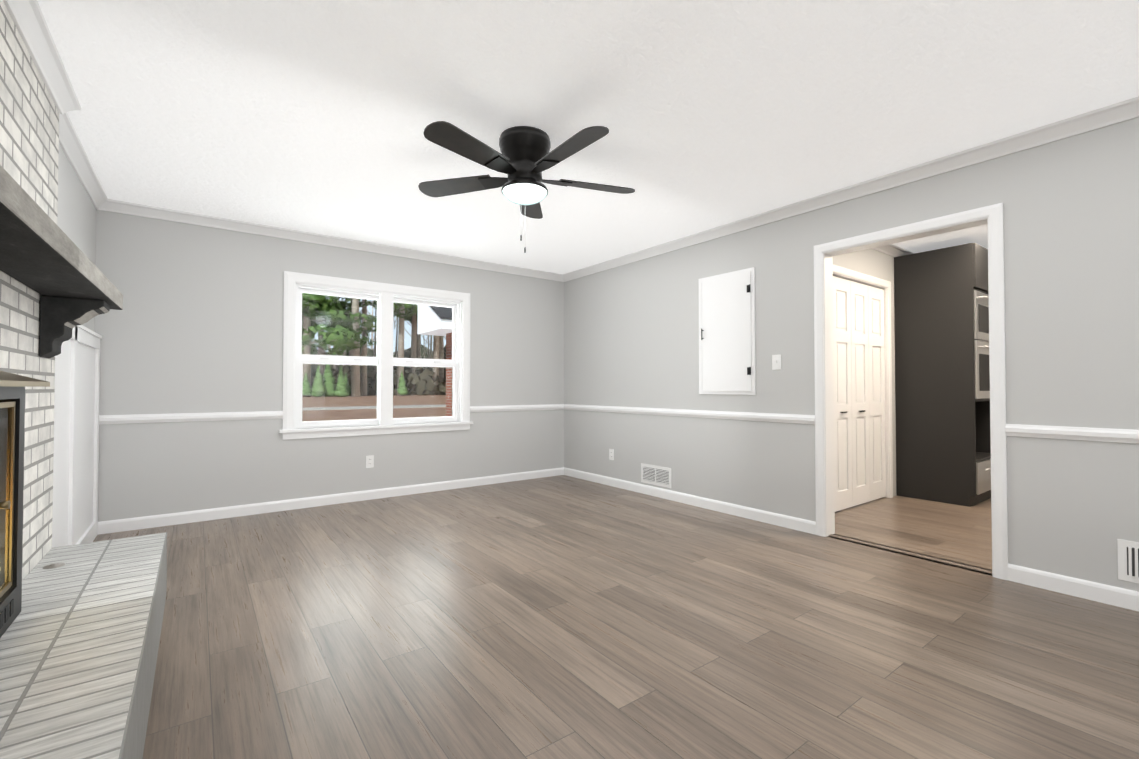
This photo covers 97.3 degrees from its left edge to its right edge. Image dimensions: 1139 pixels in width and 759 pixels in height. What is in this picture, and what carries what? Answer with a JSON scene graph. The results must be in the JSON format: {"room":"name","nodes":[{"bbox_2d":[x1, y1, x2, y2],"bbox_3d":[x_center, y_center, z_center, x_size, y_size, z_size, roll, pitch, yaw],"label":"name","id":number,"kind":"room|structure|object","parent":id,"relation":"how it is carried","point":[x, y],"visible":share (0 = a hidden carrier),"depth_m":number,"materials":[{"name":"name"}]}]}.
{"room":"living room","nodes":[
{"label":"living room","id":0,"kind":"room"},
{"bbox_2d":[0,0,58,580],"bbox_3d":[-0.800,-0.153,0.128,0.065,2.440,5.500,1,-1,-37],"label":"brick wall","id":1,"kind":"structure","parent":0,"point":[29,133],"depth_m":2.00,"materials":[{"name":"white brick"}]},
{"bbox_2d":[0,165,122,357],"bbox_3d":[-1.423,-0.281,1.219,0.231,0.340,3.090,1,-1,-37],"label":"mantel shelf","id":2,"kind":"object","parent":1,"relation":"attached to","point":[51,263],"visible":1,"depth_m":1.70,"materials":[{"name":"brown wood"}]},
{"bbox_2d":[3,0,1138,281],"bbox_3d":[0.374,-1.305,2.049,4.220,0.075,7.150,1,-1,-37],"label":"crown molding","id":3,"kind":"structure","parent":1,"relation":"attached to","point":[29,20],"depth_m":3.22,"materials":[{"name":"white wood"}]},
{"bbox_2d":[57,144,95,331],"bbox_3d":[-1.331,-0.144,0.687,0.120,2.440,7.270,1,-1,-37],"label":"wall","id":4,"kind":"structure","parent":0,"point":[76,220],"depth_m":3.05,"materials":[{"name":"grey paint"}]},
{"bbox_2d":[52,325,101,547],"bbox_3d":[-2.966,0.394,3.014,0.044,1.440,1.530,1,-1,-37],"label":"cabinet","id":5,"kind":"object","parent":4,"relation":"attached to","point":[76,444],"visible":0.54,"depth_m":3.04,"materials":[{"name":"white wood"}]},
{"bbox_2d":[95,209,563,521],"bbox_3d":[-1.834,-0.074,4.998,4.460,2.440,0.250,1,-1,-37],"label":"wall","id":6,"kind":"structure","parent":0,"point":[195,325],"depth_m":4.21,"materials":[{"name":"grey paint"}]},
{"bbox_2d":[99,411,282,423],"bbox_3d":[-2.965,0.299,3.982,1.200,0.066,0.022,1,-1,-37],"label":"trim","id":7,"kind":"structure","parent":6,"relation":"attached to","point":[149,418],"depth_m":3.94,"materials":[{"name":"white wood"}]},
{"bbox_2d":[97,467,564,534],"bbox_3d":[-1.755,1.099,4.873,4.220,0.090,0.014,1,-1,-37],"label":"baseboard","id":8,"kind":"structure","parent":6,"relation":"attached to","point":[161,520],"depth_m":4.41,"materials":[{"name":"white wood"}]},
{"bbox_2d":[366,455,373,467],"bbox_3d":[-1.901,0.782,4.773,0.072,0.116,0.009,1,-1,-37],"label":"electrical outlet","id":9,"kind":"object","parent":6,"relation":"attached to","point":[369,461],"visible":1,"depth_m":4.77,"materials":[{"name":"white plastic"}]},
{"bbox_2d":[279,271,472,439],"bbox_3d":[-1.803,-0.203,4.908,1.810,1.465,0.155,1,-1,-37],"label":"window","id":10,"kind":"structure","parent":6,"relation":"in","point":[335,359],"depth_m":4.85,"materials":[{"name":"white wood"}]},
{"bbox_2d":[470,404,562,411],"bbox_3d":[-0.578,0.328,5.757,1.230,0.066,0.022,1,-1,-37],"label":"trim","id":11,"kind":"structure","parent":6,"relation":"attached to","point":[547,406],"depth_m":5.72,"materials":[{"name":"white wood"}]},
{"bbox_2d":[38,0,1138,273],"bbox_3d":[1.796,-1.350,3.095,7.990,0.050,7.370,1,-1,-37],"label":"ceiling","id":12,"kind":"structure","parent":0,"point":[314,116],"depth_m":2.39,"materials":[{"name":"white paint"}]},
{"bbox_2d":[418,121,634,252],"bbox_3d":[-0.213,-1.018,2.717,1.268,0.624,1.214,1,-1,-37],"label":"ceiling fan","id":13,"kind":"object","parent":12,"relation":"hanging from","point":[524,159],"visible":1,"depth_m":2.66,"materials":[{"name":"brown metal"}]},
{"bbox_2d":[93,475,1138,758],"bbox_3d":[1.796,1.139,3.055,7.990,0.050,7.370,1,-1,-37],"label":"floor","id":14,"kind":"structure","parent":0,"point":[559,617],"depth_m":2.13,"materials":[{"name":"brown wood"}]},
{"bbox_2d":[0,532,166,758],"bbox_3d":[-0.602,0.909,0.253,0.418,0.320,5.488,1,-1,-37],"label":"brick hearth","id":15,"kind":"object","parent":14,"relation":"on","point":[79,642],"visible":1,"depth_m":1.44,"materials":[{"name":"white brick"}]},
{"bbox_2d":[0,371,49,637],"bbox_3d":[-1.527,0.361,1.262,0.128,0.802,1.040,1,-1,-37],"label":"fireplace insert","id":16,"kind":"object","parent":15,"relation":"on","point":[12,407],"visible":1,"depth_m":1.60,"materials":[{"name":"black metal"}]},
{"bbox_2d":[43,563,64,568],"bbox_3d":[-2.148,0.773,2.089,0.068,0.010,0.068,1,-1,-37],"label":"valve plate","id":17,"kind":"object","parent":15,"relation":"on","point":[53,565],"visible":0.96,"depth_m":2.08,"materials":[{"name":"grey metal"}]},
{"bbox_2d":[829,534,991,573],"bbox_3d":[2.156,1.114,3.238,0.045,0.006,0.930,1,-1,-37],"label":"threshold","id":18,"kind":"object","parent":14,"relation":"on","point":[920,556],"visible":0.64,"depth_m":3.18,"materials":[{"name":"brown wood"}]},
{"bbox_2d":[894,243,990,506],"bbox_3d":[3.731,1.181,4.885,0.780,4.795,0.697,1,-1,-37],"label":"tall cabinet","id":19,"kind":"object","parent":14,"relation":"on","point":[942,391],"visible":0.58,"depth_m":4.67,"materials":[{"name":"black wood"}]},
{"bbox_2d":[564,117,1138,591],"bbox_3d":[2.151,-0.102,3.277,0.120,2.440,7.270,1,-1,-37],"label":"wall","id":20,"kind":"structure","parent":0,"point":[1070,275],"depth_m":2.98,"materials":[{"name":"grey paint"}]},
{"bbox_2d":[609,449,613,459],"bbox_3d":[0.455,0.813,5.434,0.009,0.116,0.072,1,-1,-37],"label":"electrical outlet","id":21,"kind":"object","parent":20,"relation":"attached to","point":[611,454],"visible":1,"depth_m":5.43,"materials":[{"name":"white plastic"}]},
{"bbox_2d":[641,463,670,487],"bbox_3d":[0.842,0.939,4.910,0.011,0.190,0.400,1,-1,-37],"label":"air vent","id":22,"kind":"object","parent":20,"relation":"in","point":[656,475],"visible":1,"depth_m":4.90,"materials":[{"name":"white metal"}]},
{"bbox_2d":[563,404,814,423],"bbox_3d":[0.855,0.314,4.894,0.022,0.066,3.118,1,-1,-37],"label":"trim","id":23,"kind":"structure","parent":20,"relation":"attached to","point":[786,418],"depth_m":4.43,"materials":[{"name":"white wood"}]},
{"bbox_2d":[565,468,815,534],"bbox_3d":[0.867,1.099,4.872,0.014,0.090,3.090,1,-1,-37],"label":"baseboard","id":24,"kind":"structure","parent":20,"relation":"attached to","point":[799,524],"depth_m":4.41,"materials":[{"name":"white wood"}]},
{"bbox_2d":[698,267,755,394],"bbox_3d":[1.316,-0.390,4.262,0.050,1.033,0.560,1,-1,-37],"label":"access panel","id":25,"kind":"object","parent":20,"relation":"attached to","point":[727,359],"visible":1,"depth_m":4.24,"materials":[{"name":"white"}]},
{"bbox_2d":[772,354,780,369],"bbox_3d":[1.606,-0.135,3.894,0.017,0.116,0.072,1,-1,-37],"label":"switch plate","id":26,"kind":"object","parent":20,"relation":"attached to","point":[776,362],"visible":1,"depth_m":3.90,"materials":[{"name":"white plastic"}]},
{"bbox_2d":[814,203,1007,579],"bbox_3d":[2.155,0.068,3.255,0.141,2.100,1.070,1,-1,-37],"label":"door frame","id":27,"kind":"structure","parent":20,"relation":"attached to","point":[993,214],"depth_m":3.11,"materials":[{"name":"white wood"}]},
{"bbox_2d":[1005,424,1138,443],"bbox_3d":[3.308,0.261,1.597,0.022,0.066,2.962,1,-1,-37],"label":"chair rail","id":28,"kind":"object","parent":20,"relation":"attached to","point":[1091,434],"visible":1,"depth_m":2.56,"materials":[{"name":"white wood"}]},
{"bbox_2d":[1008,563,1138,610],"bbox_3d":[3.312,1.046,1.586,0.014,0.090,2.962,1,-1,-37],"label":"baseboard","id":29,"kind":"structure","parent":20,"relation":"attached to","point":[1105,593],"depth_m":2.56,"materials":[{"name":"white wood"}]},
{"bbox_2d":[1117,539,1138,582],"bbox_3d":[2.794,0.874,2.286,0.011,0.196,0.398,1,-1,-37],"label":"air vent","id":30,"kind":"object","parent":20,"relation":"in","point":[1128,560],"visible":1,"depth_m":2.42,"materials":[{"name":"white metal"}]},
{"bbox_2d":[832,249,896,495],"bbox_3d":[3.201,-0.074,5.024,3.650,2.440,0.120,1,-1,-37],"label":"wall","id":31,"kind":"structure","parent":0,"point":[874,263],"depth_m":4.81,"materials":[{"name":"grey paint"}]},
{"bbox_2d":[833,276,885,511],"bbox_3d":[2.506,0.122,4.461,1.379,2.006,0.052,1,-1,-37],"label":"bifold closet door","id":32,"kind":"structure","parent":31,"relation":"in","point":[859,399],"depth_m":4.54,"materials":[{"name":"white wood"}]},
{"bbox_2d":[833,265,892,497],"bbox_3d":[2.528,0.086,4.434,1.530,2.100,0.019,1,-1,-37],"label":"trim","id":33,"kind":"structure","parent":31,"relation":"attached to","point":[839,270],"depth_m":4.85,"materials":[{"name":"white wood"}]},
{"bbox_2d":[871,244,913,256],"bbox_3d":[3.209,-1.258,4.932,3.530,0.075,0.068,1,-1,-37],"label":"crown molding","id":34,"kind":"structure","parent":31,"relation":"attached to","point":[893,250],"depth_m":4.82,"materials":[{"name":"white wood"}]},
{"label":"outside","id":35,"kind":"structure","parent":0,"visible":0},
{"bbox_2d":[302,389,445,421],"bbox_3d":[-34.404,1.049,71.152,190.000,3.925,144.800,1,-1,-37],"label":"ground","id":36,"kind":"structure","parent":35,"point":[314,415],"depth_m":26.00,"materials":[{"name":"brown soil"}]},
{"bbox_2d":[303,364,407,396],"bbox_3d":[-16.255,-0.134,38.430,7.800,3.094,1.981,1,-1,-37],"label":"trees","id":37,"kind":"object","parent":36,"relation":"on","point":[338,391],"depth_m":37.04,"materials":[{"name":"green plant"}]},
{"bbox_2d":[302,405,445,410],"bbox_3d":[-3.903,1.548,30.140,190.000,0.175,1.800,1,-1,-37],"label":"road","id":38,"kind":"structure","parent":36,"relation":"on","point":[363,407],"depth_m":25.09,"materials":[{"name":"grey asphalt"}]},
{"bbox_2d":[302,293,446,396],"bbox_3d":[-16.013,-10.118,45.499,32.317,23.262,19.555,1,-1,-37],"label":"trees","id":39,"kind":"object","parent":36,"relation":"on","point":[339,322],"depth_m":38.11,"materials":[{"name":"green plant"}]},
{"bbox_2d":[311,296,445,395],"bbox_3d":[-18.809,-6.115,58.624,94.468,23.632,35.549,1,-1,-37],"label":"trees","id":40,"kind":"object","parent":36,"relation":"on","point":[426,354],"depth_m":43.59,"materials":[{"name":"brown plant"}]},
{"bbox_2d":[446,333,451,415],"bbox_3d":[-0.985,0.346,14.941,5.480,3.120,0.500,1,-1,-37],"label":"brick pillar","id":41,"kind":"structure","parent":36,"relation":"on","point":[449,376],"depth_m":13.35,"materials":[{"name":"brick"}]},
{"bbox_2d":[417,304,451,335],"bbox_3d":[-0.938,-1.844,14.981,6.800,1.260,1.750,1,-1,-37],"label":"soffit","id":42,"kind":"structure","parent":41,"relation":"on","point":[432,328],"depth_m":12.87,"materials":[{"name":"white"}]}
]}

